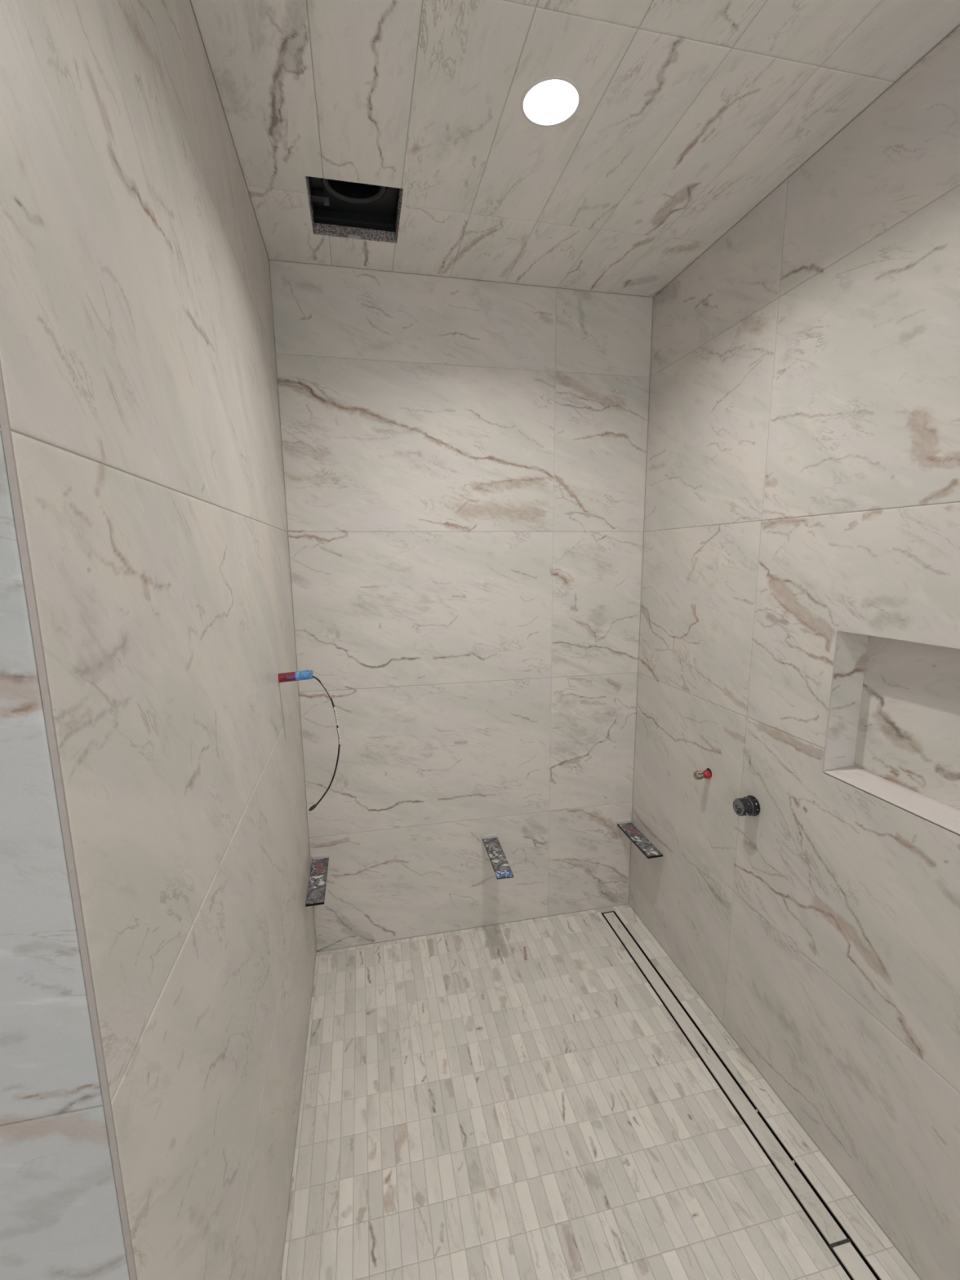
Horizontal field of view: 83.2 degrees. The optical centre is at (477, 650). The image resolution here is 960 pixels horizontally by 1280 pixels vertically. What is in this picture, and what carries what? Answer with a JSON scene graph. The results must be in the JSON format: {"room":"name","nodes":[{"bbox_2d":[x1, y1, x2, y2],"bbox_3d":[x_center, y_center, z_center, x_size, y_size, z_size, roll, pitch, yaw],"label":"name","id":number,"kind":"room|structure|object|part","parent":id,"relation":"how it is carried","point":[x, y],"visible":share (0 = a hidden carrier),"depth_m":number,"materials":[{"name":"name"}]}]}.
{"room":"building under construction","nodes":[
{"label":"building under construction","id":0,"kind":"room"},
{"bbox_2d":[0,424,130,1279],"bbox_3d":[-1.389,0.228,0.306,2.094,2.903,0.120,-3,10,-12],"label":"wall","id":1,"kind":"structure","parent":0,"point":[60,1216],"depth_m":0.48,"materials":[{"name":"stone"}]},
{"bbox_2d":[0,360,137,1279],"bbox_3d":[-0.349,0.239,0.474,0.005,2.603,0.002,-3,10,-12],"label":"trim","id":2,"kind":"structure","parent":1,"relation":"attached to","point":[4,417],"depth_m":0.45,"materials":[{"name":"silver metal"}]},
{"bbox_2d":[0,0,315,1279],"bbox_3d":[-0.585,0.060,1.230,0.140,2.903,1.613,-3,10,-12],"label":"wall","id":3,"kind":"structure","parent":0,"point":[138,359],"depth_m":0.70,"materials":[{"name":"stone"}]},
{"bbox_2d":[277,670,312,683],"bbox_3d":[-0.543,0.077,1.608,0.099,0.036,0.033,-3,10,-12],"label":"stub","id":4,"kind":"object","parent":3,"relation":"attached to","point":[305,674],"visible":1,"depth_m":1.60,"materials":[{"name":"plastic"}]},
{"bbox_2d":[308,675,341,810],"bbox_3d":[-0.473,0.283,1.651,0.109,0.426,0.019,-3,10,-12],"label":"cable","id":5,"kind":"object","parent":4,"relation":"hanging from","point":[314,806],"visible":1,"depth_m":1.66,"materials":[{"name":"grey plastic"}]},
{"bbox_2d":[305,853,329,906],"bbox_3d":[-0.604,0.861,2.041,0.069,0.024,0.304,-3,10,-12],"label":"bracket","id":6,"kind":"object","parent":3,"relation":"attached to","point":[316,892],"visible":1,"depth_m":2.03,"materials":[{"name":"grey metal"}]},
{"bbox_2d":[268,198,653,951],"bbox_3d":[0.035,-0.120,2.234,1.823,2.903,0.120,-3,10,-12],"label":"wall","id":7,"kind":"structure","parent":0,"point":[464,460],"depth_m":2.13,"materials":[{"name":"stone"}]},
{"bbox_2d":[481,833,513,879],"bbox_3d":[0.078,0.828,2.188,0.076,0.024,0.299,-3,10,-12],"label":"bracket","id":8,"kind":"object","parent":7,"relation":"attached to","point":[501,868],"visible":1,"depth_m":2.18,"materials":[{"name":"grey metal"}]},
{"bbox_2d":[190,0,959,297],"bbox_3d":[0.447,-1.187,0.067,1.813,0.330,4.120,-3,10,-12],"label":"ceiling","id":9,"kind":"structure","parent":0,"point":[691,113],"depth_m":1.22,"materials":[{"name":"stone"}]},
{"bbox_2d":[307,176,399,231],"bbox_3d":[-0.357,-1.399,1.546,0.249,0.200,0.256,-3,10,-12],"label":"exhaust fan housing","id":10,"kind":"object","parent":9,"relation":"attached to","point":[335,202],"visible":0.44,"depth_m":1.63,"materials":[{"name":"black plastic"}]},
{"bbox_3d":[-0.357,-1.405,1.545,0.243,0.140,0.250,-3,10,-12],"label":"baffle plate","id":11,"kind":"part","parent":10,"relation":"part of","materials":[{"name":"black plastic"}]},
{"bbox_2d":[520,75,581,126],"bbox_3d":[0.161,-1.210,1.193,0.133,0.003,0.133,-3,10,-12],"label":"recessed light","id":12,"kind":"object","parent":9,"relation":"in","point":[550,100],"visible":1,"depth_m":1.19,"materials":[{"name":"white paint"}]},
{"bbox_2d":[280,903,921,1279],"bbox_3d":[0.476,1.589,0.546,1.813,0.100,4.120,-3,10,-12],"label":"floor","id":13,"kind":"structure","parent":0,"point":[517,1100],"depth_m":1.54,"materials":[{"name":"tile"}]},
{"bbox_2d":[601,911,879,1279],"bbox_3d":[0.852,1.409,1.331,0.063,0.019,2.400,-3,10,-12],"label":"linear drain","id":14,"kind":"object","parent":13,"relation":"on","point":[841,1245],"visible":1,"depth_m":1.55,"materials":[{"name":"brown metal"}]},
{"bbox_2d":[628,24,959,1279],"bbox_3d":[1.255,0.196,0.332,0.251,2.903,4.403,-3,10,-12],"label":"wall","id":15,"kind":"structure","parent":0,"point":[799,639],"depth_m":1.40,"materials":[{"name":"stone"}]},
{"bbox_2d":[616,818,662,858],"bbox_3d":[0.692,0.804,2.323,0.075,0.024,0.288,-3,10,-12],"label":"bracket","id":16,"kind":"object","parent":15,"relation":"attached to","point":[642,843],"visible":1,"depth_m":2.31,"materials":[{"name":"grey metal"}]},
{"bbox_2d":[693,768,711,779],"bbox_3d":[0.784,0.431,1.888,0.053,0.036,0.034,-3,10,-12],"label":"stub","id":17,"kind":"object","parent":15,"relation":"attached to","point":[707,774],"visible":1,"depth_m":1.88,"materials":[{"name":"red plastic"}]},
{"bbox_2d":[733,795,759,816],"bbox_3d":[0.831,0.483,1.676,0.057,0.063,0.063,-3,10,-12],"label":"shower valve","id":18,"kind":"object","parent":15,"relation":"attached to","point":[749,806],"visible":1,"depth_m":1.66,"materials":[{"name":"plastic"}]},
{"bbox_3d":[1.018,0.365,1.119,0.095,0.011,0.637,-3,10,-12],"label":"sill","id":19,"kind":"part","parent":15,"relation":"part of","materials":[{"name":"white stone"}]}
]}

